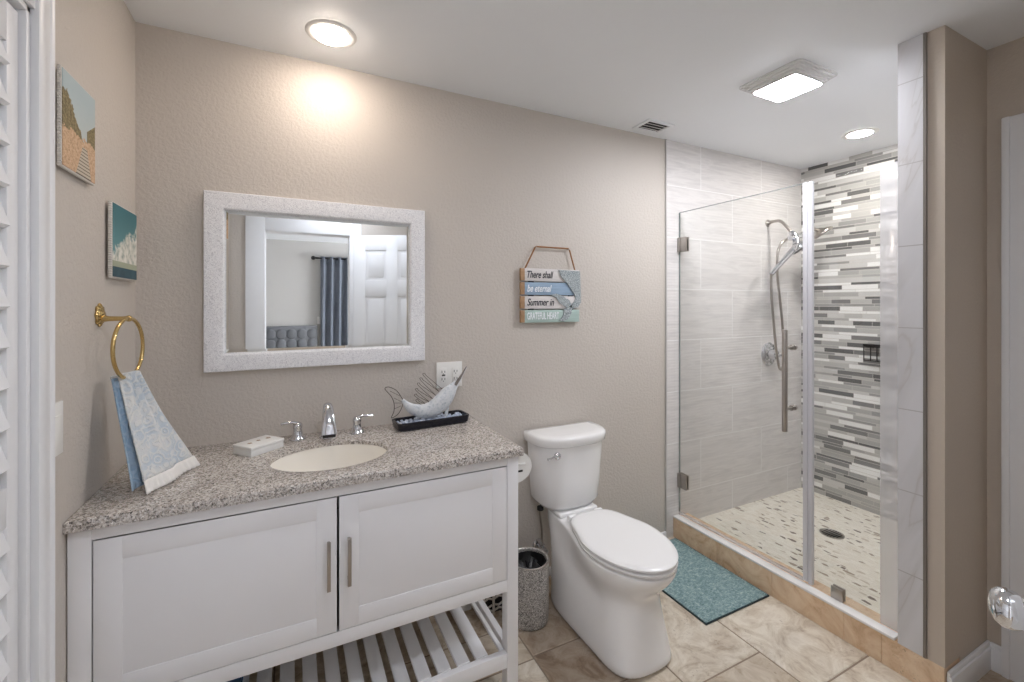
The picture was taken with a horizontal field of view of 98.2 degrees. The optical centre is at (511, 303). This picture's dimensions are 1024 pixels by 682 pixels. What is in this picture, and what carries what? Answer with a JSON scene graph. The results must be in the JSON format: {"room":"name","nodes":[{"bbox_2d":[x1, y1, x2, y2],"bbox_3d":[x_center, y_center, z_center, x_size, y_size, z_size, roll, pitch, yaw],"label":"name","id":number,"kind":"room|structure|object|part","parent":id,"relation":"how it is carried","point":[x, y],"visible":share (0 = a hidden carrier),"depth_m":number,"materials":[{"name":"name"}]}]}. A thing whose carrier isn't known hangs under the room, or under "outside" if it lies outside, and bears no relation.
{"room":"bathroom","nodes":[
{"label":"bathroom","id":0,"kind":"room"},
{"bbox_2d":[55,0,134,681],"bbox_3d":[-0.896,0.194,0.548,0.120,2.520,2.250,0,0,-26],"label":"wall","id":1,"kind":"structure","parent":0,"point":[95,39],"depth_m":1.24,"materials":[{"name":"beige paint"}]},
{"bbox_2d":[0,0,17,681],"bbox_3d":[-0.770,0.410,0.385,0.034,2.023,1.170,0,0,-26],"label":"door","id":2,"kind":"structure","parent":1,"relation":"in","point":[8,14],"depth_m":0.88,"materials":[{"name":"white paint"}]},
{"bbox_2d":[6,0,29,681],"bbox_3d":[-0.806,0.404,0.370,0.124,2.060,1.210,0,0,-26],"label":"trim","id":3,"kind":"structure","parent":1,"relation":"attached to","point":[23,11],"depth_m":0.92,"materials":[{"name":"white paint"}]},
{"bbox_2d":[23,0,54,681],"bbox_3d":[-0.746,0.369,0.401,0.018,2.130,1.352,0,0,-26],"label":"trim","id":4,"kind":"structure","parent":1,"relation":"attached to","point":[42,12],"depth_m":0.95,"materials":[{"name":"white paint"}]},
{"bbox_2d":[55,400,62,456],"bbox_3d":[-1.066,0.294,1.037,0.010,0.125,0.069,0,0,-26],"label":"switch plate","id":5,"kind":"object","parent":1,"relation":"attached to","point":[58,405],"visible":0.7,"depth_m":1.04,"materials":[{"name":"white plastic"}]},
{"bbox_2d":[57,64,94,185],"bbox_3d":[-1.105,-0.443,1.129,0.010,0.238,0.200,0,0,-26],"label":"canvas painting","id":6,"kind":"object","parent":1,"relation":"attached to","point":[75,106],"visible":1,"depth_m":1.11,"materials":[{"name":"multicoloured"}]},
{"bbox_2d":[94,303,144,378],"bbox_3d":[-1.153,0.109,1.296,0.086,0.226,0.184,0,0,-26],"label":"towel ring","id":7,"kind":"object","parent":1,"relation":"attached to","point":[100,315],"visible":0.98,"depth_m":1.27,"materials":[{"name":"gold metal"}]},
{"bbox_3d":[-1.159,0.042,1.293,0.055,0.022,0.022,0,0,-26],"label":"arm","id":8,"kind":"part","parent":7,"relation":"part of","materials":[{"name":"gold metal"}]},
{"bbox_2d":[108,200,136,280],"bbox_3d":[-1.256,-0.194,1.433,0.012,0.232,0.235,0,0,-26],"label":"canvas painting","id":9,"kind":"object","parent":1,"relation":"attached to","point":[122,223],"visible":1,"depth_m":1.40,"materials":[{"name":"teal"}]},
{"bbox_2d":[110,370,199,494],"bbox_3d":[-1.082,0.364,1.328,0.153,0.329,0.235,0,0,-6],"label":"hand towel","id":10,"kind":"object","parent":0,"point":[155,453],"visible":0.99,"depth_m":1.30,"materials":[{"name":"blue fabric"}]},
{"bbox_3d":[-1.022,0.510,1.339,0.032,0.038,0.225,0,0,-6],"label":"lace trim","id":11,"kind":"part","parent":10,"relation":"part of","materials":[{"name":"white fabric"}]},
{"bbox_2d":[135,22,800,566],"bbox_3d":[0.374,0.194,2.499,4.133,2.520,0.126,0,0,-26],"label":"wall","id":12,"kind":"structure","parent":0,"point":[493,182],"depth_m":2.24,"materials":[{"name":"beige paint"}]},
{"bbox_2d":[203,190,424,372],"bbox_3d":[-0.777,-0.084,1.845,0.839,0.682,0.029,0,0,-26],"label":"wall mirror","id":13,"kind":"object","parent":12,"relation":"attached to","point":[288,282],"visible":1,"depth_m":1.82,"materials":[{"name":"white mirror"}]},
{"bbox_3d":[-0.778,-0.084,1.849,0.715,0.558,0.004,0,0,-26],"label":"glass","id":14,"kind":"part","parent":13,"relation":"part of","materials":[{"name":"white mirror"}]},
{"bbox_2d":[436,361,461,387],"bbox_3d":[-0.296,0.333,2.097,0.125,0.119,0.010,0,0,-26],"label":"outlet plate","id":15,"kind":"object","parent":12,"relation":"attached to","point":[447,373],"visible":0.91,"depth_m":2.09,"materials":[{"name":"white plastic"}]},
{"bbox_2d":[440,368,446,382],"bbox_3d":[-0.322,0.334,2.081,0.034,0.068,0.004,0,0,-26],"label":"receptacle","id":16,"kind":"object","parent":15,"relation":"attached to","point":[443,371],"depth_m":2.08,"materials":[{"name":"white plastic"}]},
{"bbox_2d":[452,367,458,381],"bbox_3d":[-0.268,0.334,2.108,0.034,0.068,0.004,0,0,-26],"label":"receptacle","id":17,"kind":"object","parent":15,"relation":"attached to","point":[455,370],"depth_m":2.11,"materials":[{"name":"white plastic"}]},
{"bbox_2d":[533,505,547,553],"bbox_3d":[0.146,1.148,2.266,0.063,0.272,0.114,0,0,-16],"label":"water supply line","id":18,"kind":"object","parent":12,"relation":"attached to","point":[538,543],"visible":0.9,"depth_m":2.27,"materials":[{"name":"silver metal"}]},
{"bbox_2d":[520,246,580,322],"bbox_3d":[0.204,-0.103,2.334,0.364,0.397,0.030,0,0,-26],"label":"wall sign","id":19,"kind":"object","parent":12,"relation":"attached to","point":[572,286],"visible":1,"depth_m":2.32,"materials":[{"name":"multicoloured wood"}]},
{"bbox_2d":[549,531,666,575],"bbox_3d":[0.368,1.411,2.426,1.279,0.045,0.012,0,0,-26],"label":"baseboard","id":20,"kind":"structure","parent":12,"relation":"attached to","point":[664,533],"depth_m":2.69,"materials":[{"name":"white paint"}]},
{"bbox_2d":[665,139,666,531],"bbox_3d":[0.936,0.214,2.720,0.008,2.440,0.030,0,0,-26],"label":"trim","id":21,"kind":"structure","parent":12,"relation":"attached to","point":[665,139],"depth_m":2.71,"materials":[{"name":"metal"}]},
{"bbox_2d":[677,182,807,581],"bbox_3d":[1.188,0.367,2.402,0.094,1.869,0.772,0,0,-26],"label":"shower door","id":22,"kind":"structure","parent":12,"relation":"attached to","point":[682,242],"depth_m":2.07,"materials":[{"name":"clear glass"}]},
{"bbox_3d":[1.296,0.364,2.107,0.025,0.484,0.025,0,0,-26],"label":"handle","id":23,"kind":"part","parent":22,"relation":"part of","materials":[{"name":"silver metal"}]},
{"bbox_2d":[761,342,781,365],"bbox_3d":[1.841,0.355,3.114,0.175,0.166,0.078,0,0,-26],"label":"shower valve","id":24,"kind":"object","parent":12,"relation":"attached to","point":[768,356],"visible":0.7,"depth_m":3.11,"materials":[{"name":"silver metal"}]},
{"bbox_2d":[765,219,832,370],"bbox_3d":[1.941,-0.072,3.015,0.495,1.050,0.267,0,0,3],"label":"shower","id":25,"kind":"object","parent":12,"relation":"attached to","point":[797,244],"visible":0.9,"depth_m":2.95,"materials":[{"name":"silver metal"}]},
{"bbox_3d":[1.854,-0.531,3.066,0.024,0.116,0.173,0,0,-29],"label":"arm","id":26,"kind":"part","parent":25,"relation":"part of","materials":[{"name":"silver metal"}]},
{"bbox_2d":[124,0,1023,168],"bbox_3d":[0.596,-1.046,1.346,4.763,0.080,2.350,0,0,-26],"label":"ceiling","id":27,"kind":"structure","parent":0,"point":[617,64],"depth_m":1.76,"materials":[{"name":"white paint"}]},
{"bbox_2d":[305,19,356,47],"bbox_3d":[-0.673,-0.996,1.653,0.180,0.019,0.180,0,0,-26],"label":"recessed light","id":28,"kind":"object","parent":27,"relation":"in","point":[327,32],"visible":1,"depth_m":1.63,"materials":[{"name":"white glass"}]},
{"bbox_2d":[632,118,674,133],"bbox_3d":[0.798,-1.000,2.507,0.190,0.011,0.140,0,0,-26],"label":"ceiling vent","id":29,"kind":"object","parent":27,"relation":"in","point":[653,126],"visible":1,"depth_m":2.50,"materials":[{"name":"white paint"}]},
{"bbox_2d":[739,58,837,101],"bbox_3d":[1.239,-0.986,2.000,0.286,0.039,0.286,0,0,-26],"label":"recessed light","id":30,"kind":"object","parent":27,"relation":"in","point":[798,76],"visible":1,"depth_m":1.94,"materials":[{"name":"white plastic"}]},
{"bbox_2d":[754,74,820,101],"bbox_3d":[1.239,-0.968,2.000,0.199,0.003,0.199,0,0,-26],"label":"diffuser","id":31,"kind":"object","parent":30,"relation":"attached to","point":[782,87],"depth_m":1.97,"materials":[{"name":"white plastic"}]},
{"bbox_2d":[841,127,879,138],"bbox_3d":[2.050,-1.003,2.615,0.180,0.005,0.180,0,0,-26],"label":"recessed light","id":32,"kind":"object","parent":27,"relation":"in","point":[863,132],"visible":1,"depth_m":2.60,"materials":[{"name":"white glass"}]},
{"bbox_2d":[249,536,1013,681],"bbox_3d":[0.238,1.454,1.095,3.800,0.040,2.320,0,0,-26],"label":"floor","id":33,"kind":"structure","parent":0,"point":[766,640],"depth_m":1.82,"materials":[{"name":"tile"}]},
{"bbox_2d":[67,457,517,681],"bbox_3d":[-0.648,0.997,1.597,1.254,0.873,0.557,0,0,-26],"label":"vanity cabinet","id":34,"kind":"object","parent":33,"relation":"on","point":[223,594],"visible":0.91,"depth_m":1.34,"materials":[{"name":"white paint"}]},
{"bbox_3d":[-1.088,0.997,1.126,0.046,0.873,0.046,0,0,-26],"label":"leg","id":35,"kind":"part","parent":34,"relation":"part of","materials":[{"name":"white paint"}]},
{"bbox_3d":[-0.804,0.806,1.255,0.573,0.415,0.024,0,0,-26],"label":"door","id":36,"kind":"part","parent":34,"relation":"part of","materials":[{"name":"white paint"}]},
{"bbox_2d":[227,677,242,681],"bbox_3d":[-1.007,1.258,1.498,0.184,0.050,0.224,0,0,-26],"label":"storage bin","id":37,"kind":"object","parent":34,"relation":"on","point":[240,679],"visible":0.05,"depth_m":1.51,"materials":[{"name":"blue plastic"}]},
{"bbox_2d":[63,415,522,534],"bbox_3d":[-0.650,0.547,1.612,1.267,0.028,0.562,0,0,-26],"label":"countertop","id":38,"kind":"structure","parent":34,"relation":"on","point":[223,478],"depth_m":1.40,"materials":[{"name":"stone"}]},
{"bbox_2d":[233,435,283,456],"bbox_3d":[-0.921,0.515,1.615,0.100,0.036,0.132,0,0,24],"label":"trinket box","id":39,"kind":"object","parent":38,"relation":"on","point":[253,447],"visible":1,"depth_m":1.58,"materials":[{"name":"white ceramic"}]},
{"bbox_2d":[280,402,372,441],"bbox_3d":[-0.722,0.460,1.750,0.342,0.144,0.157,0,0,-26],"label":"faucet","id":40,"kind":"object","parent":38,"relation":"on","point":[329,430],"visible":1,"depth_m":1.72,"materials":[{"name":"silver metal"}]},
{"bbox_3d":[-0.862,0.469,1.726,0.069,0.026,0.022,0,0,-42],"label":"lever","id":41,"kind":"part","parent":40,"relation":"part of","materials":[{"name":"silver metal"}]},
{"bbox_3d":[-0.842,0.498,1.744,0.060,0.069,0.060,0,0,-26],"label":"handle","id":42,"kind":"part","parent":40,"relation":"part of","materials":[{"name":"silver metal"}]},
{"bbox_3d":[-0.719,0.460,1.734,0.057,0.144,0.127,0,0,-26],"label":"spout","id":43,"kind":"part","parent":40,"relation":"part of","materials":[{"name":"silver metal"}]},
{"bbox_3d":[-0.640,0.498,1.831,0.060,0.069,0.060,0,0,-26],"label":"handle","id":44,"kind":"part","parent":40,"relation":"part of","materials":[{"name":"silver metal"}]},
{"bbox_3d":[-0.613,0.469,1.836,0.069,0.026,0.022,0,0,-11],"label":"lever","id":45,"kind":"part","parent":40,"relation":"part of","materials":[{"name":"silver metal"}]},
{"bbox_2d":[270,444,386,508],"bbox_3d":[-0.640,0.624,1.572,0.422,0.152,0.334,0,0,-26],"label":"sink","id":46,"kind":"object","parent":38,"relation":"in","point":[336,456],"visible":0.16,"depth_m":1.70,"materials":[{"name":"beige ceramic"}]},
{"bbox_2d":[392,410,468,431],"bbox_3d":[-0.356,0.514,1.959,0.330,0.036,0.114,0,0,-31],"label":"tray","id":47,"kind":"object","parent":38,"relation":"on","point":[464,417],"visible":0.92,"depth_m":1.92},
{"bbox_2d":[396,412,461,423],"bbox_3d":[-0.355,0.509,1.959,0.305,0.021,0.086,0,0,-32],"label":"pebbles","id":48,"kind":"object","parent":47,"relation":"on","point":[455,413],"visible":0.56,"depth_m":1.95,"materials":[{"name":"white stone"}]},
{"bbox_2d":[385,366,466,419],"bbox_3d":[-0.370,0.398,1.943,0.366,0.229,0.044,0,0,-26],"label":"fish sculpture","id":49,"kind":"object","parent":48,"relation":"on","point":[441,402],"visible":0.99,"depth_m":1.94,"materials":[{"name":"white ceramic"}]},
{"bbox_3d":[-0.545,0.578,1.389,1.164,0.035,0.027,0,0,-26],"label":"rail","id":50,"kind":"part","parent":34,"relation":"part of","materials":[{"name":"white paint"}]},
{"bbox_3d":[-0.557,0.794,1.348,0.011,0.148,0.031,0,0,-26],"label":"handle","id":51,"kind":"part","parent":34,"relation":"part of","materials":[{"name":"silver metal"}]},
{"bbox_3d":[-0.544,1.038,1.388,1.164,0.044,0.029,0,0,-26],"label":"rail","id":52,"kind":"part","parent":34,"relation":"part of","materials":[{"name":"white paint"}]},
{"bbox_3d":[-0.504,0.794,1.374,0.011,0.148,0.031,0,0,-26],"label":"handle","id":53,"kind":"part","parent":34,"relation":"part of","materials":[{"name":"silver metal"}]},
{"bbox_2d":[243,600,506,681],"bbox_3d":[-0.653,1.312,1.607,1.234,0.057,0.517,0,0,-26],"label":"shelf","id":54,"kind":"object","parent":34,"relation":"attached to","point":[484,664],"depth_m":1.62,"materials":[{"name":"white paint"}]},
{"bbox_3d":[-0.283,0.806,1.514,0.576,0.415,0.024,0,0,-26],"label":"door","id":55,"kind":"part","parent":34,"relation":"part of","materials":[{"name":"white paint"}]},
{"bbox_3d":[-0.221,0.997,2.094,0.046,0.873,0.046,0,0,-26],"label":"leg","id":56,"kind":"part","parent":34,"relation":"part of","materials":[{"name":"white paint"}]},
{"bbox_3d":[-0.007,0.997,1.663,0.046,0.873,0.046,0,0,-26],"label":"leg","id":57,"kind":"part","parent":34,"relation":"part of","materials":[{"name":"white paint"}]},
{"bbox_2d":[518,453,531,482],"bbox_3d":[0.017,0.620,1.748,0.070,0.116,0.133,0,0,-26],"label":"toilet paper roll","id":58,"kind":"object","parent":34,"relation":"attached to","point":[524,462],"visible":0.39,"depth_m":1.69,"materials":[{"name":"white paper"}]},
{"bbox_2d":[483,594,501,613],"bbox_3d":[-0.107,1.334,2.102,0.114,0.200,0.111,0,0,-26],"label":"basket","id":59,"kind":"object","parent":33,"relation":"on","point":[494,603],"visible":0.11,"depth_m":2.05,"materials":[{"name":"wicker"}]},
{"bbox_2d":[518,547,548,630],"bbox_3d":[0.079,1.296,2.025,0.183,0.276,0.183,0,0,-26],"label":"trash can","id":60,"kind":"object","parent":33,"relation":"on","point":[533,563],"visible":0.7,"depth_m":1.95,"materials":[{"name":"grey stone"}]},
{"bbox_2d":[524,421,677,679],"bbox_3d":[0.414,1.037,2.007,0.424,0.793,0.765,0,0,-26],"label":"toilet","id":61,"kind":"object","parent":33,"relation":"on","point":[610,569],"visible":1,"depth_m":1.89,"materials":[{"name":"white ceramic"}]},
{"bbox_3d":[0.195,0.725,2.094,0.063,0.020,0.019,0,0,-33],"label":"lever","id":62,"kind":"part","parent":61,"relation":"part of","materials":[{"name":"silver metal"}]},
{"bbox_3d":[0.292,0.852,2.253,0.384,0.320,0.203,0,0,-26],"label":"tank","id":63,"kind":"part","parent":61,"relation":"part of","materials":[{"name":"white ceramic"}]},
{"bbox_3d":[0.293,0.666,2.250,0.424,0.051,0.223,0,0,-26],"label":"tank lid","id":64,"kind":"part","parent":61,"relation":"part of","materials":[{"name":"white ceramic"}]},
{"bbox_3d":[0.419,1.232,1.996,0.360,0.404,0.731,0,0,-26],"label":"bowl","id":65,"kind":"part","parent":61,"relation":"part of","materials":[{"name":"white ceramic"}]},
{"bbox_3d":[0.470,0.998,1.895,0.362,0.020,0.514,0,0,-26],"label":"seat lid","id":66,"kind":"part","parent":61,"relation":"part of","materials":[{"name":"white plastic"}]},
{"bbox_3d":[0.472,1.020,1.890,0.362,0.014,0.501,0,0,-26],"label":"seat","id":67,"kind":"part","parent":61,"relation":"part of","materials":[{"name":"white plastic"}]},
{"bbox_2d":[662,538,768,624],"bbox_3d":[0.932,1.427,2.341,0.443,0.013,0.595,0,0,-26],"label":"bath mat","id":68,"kind":"object","parent":33,"relation":"on","point":[706,589],"visible":0.7,"depth_m":2.22,"materials":[{"name":"teal fabric"}]},
{"bbox_2d":[673,514,897,640],"bbox_3d":[1.262,1.309,2.242,0.048,0.012,1.121,0,0,-26],"label":"trim","id":69,"kind":"structure","parent":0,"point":[860,617],"depth_m":2.08,"materials":[{"name":"white stone"}]},
{"bbox_2d":[699,487,897,622],"bbox_3d":[1.890,1.412,2.544,1.179,0.083,1.143,0,0,-26],"label":"floor","id":70,"kind":"structure","parent":0,"point":[864,563],"depth_m":2.58,"materials":[{"name":"tile"}]},
{"bbox_2d":[819,528,844,538],"bbox_3d":[1.907,1.369,2.645,0.124,0.004,0.124,0,0,-26],"label":"shower drain","id":71,"kind":"object","parent":70,"relation":"on","point":[827,532],"visible":1,"depth_m":2.64,"materials":[{"name":"silver metal"}]},
{"bbox_2d":[801,144,897,521],"bbox_3d":[2.491,0.194,2.771,0.100,2.520,1.271,0,0,-26],"label":"wall","id":72,"kind":"structure","parent":0,"point":[856,261],"depth_m":3.00,"materials":[{"name":"tile"}]},
{"bbox_2d":[863,344,895,362],"bbox_3d":[2.365,0.318,2.857,0.050,0.114,0.162,0,0,-26],"label":"rack","id":73,"kind":"object","parent":72,"relation":"attached to","point":[876,346],"visible":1,"depth_m":2.85,"materials":[{"name":"black metal"}]},
{"bbox_2d":[863,344,895,348],"bbox_3d":[2.365,0.272,2.857,0.050,0.020,0.162,0,0,-26],"label":"shelf","id":74,"kind":"object","parent":73,"relation":"attached to","point":[876,346],"depth_m":2.84,"materials":[{"name":"black metal"}]},
{"bbox_2d":[927,25,990,681],"bbox_3d":[2.120,0.224,1.940,1.304,2.460,0.144,0,0,-26],"label":"wall","id":75,"kind":"structure","parent":0,"point":[956,65],"depth_m":1.64,"materials":[{"name":"beige paint"}]},
{"bbox_2d":[673,513,958,681],"bbox_3d":[1.334,1.384,2.198,0.125,0.139,1.270,0,0,-26],"label":"trim","id":76,"kind":"structure","parent":75,"relation":"attached to","point":[885,650],"depth_m":2.00,"materials":[{"name":"beige tile"}]},
{"bbox_2d":[808,164,883,602],"bbox_3d":[1.465,0.368,1.906,0.026,1.868,0.360,0,0,-26],"label":"glass panel","id":77,"kind":"object","parent":75,"relation":"attached to","point":[838,593],"visible":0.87,"depth_m":2.05,"materials":[{"name":"clear glass"}]},
{"bbox_2d":[898,34,922,656],"bbox_3d":[2.098,0.154,1.975,1.312,2.318,0.077,0,0,-26],"label":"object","id":78,"kind":"structure","parent":75,"relation":"attached to","point":[910,52],"depth_m":1.68,"materials":[{"name":"white tile"}]},
{"bbox_2d":[923,32,926,658],"bbox_3d":[1.533,0.154,1.646,0.009,2.318,0.010,0,0,-26],"label":"trim","id":79,"kind":"structure","parent":75,"relation":"attached to","point":[925,33],"depth_m":1.64,"materials":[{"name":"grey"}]},
{"bbox_2d":[987,37,1023,645],"bbox_3d":[2.145,0.214,1.346,0.100,2.480,0.973,0,0,-26],"label":"wall","id":80,"kind":"structure","parent":0,"point":[1005,62],"depth_m":1.74,"materials":[{"name":"beige paint"}]},
{"bbox_2d":[990,642,1000,674],"bbox_3d":[1.891,1.381,1.728,0.016,0.105,0.042,0,0,-26],"label":"baseboard","id":81,"kind":"structure","parent":80,"relation":"attached to","point":[995,649],"depth_m":1.73,"materials":[{"name":"white paint"}]},
{"bbox_2d":[1001,113,1023,681],"bbox_3d":[2.076,0.359,1.348,0.022,2.150,0.818,0,0,-26],"label":"door","id":82,"kind":"structure","parent":80,"relation":"attached to","point":[1012,127],"depth_m":1.68,"materials":[{"name":"white paint"}]},
{"bbox_3d":[0.958,0.214,0.264,3.189,2.480,0.110,0,0,-26],"label":"wall","id":83,"kind":"structure","parent":0,"visible":0},
{"bbox_2d":[988,586,1023,630],"bbox_3d":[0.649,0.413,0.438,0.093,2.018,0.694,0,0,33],"label":"door knob","id":84,"kind":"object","parent":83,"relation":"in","point":[1006,606],"depth_m":0.70,"materials":[{"name":"silver metal"}]}
]}

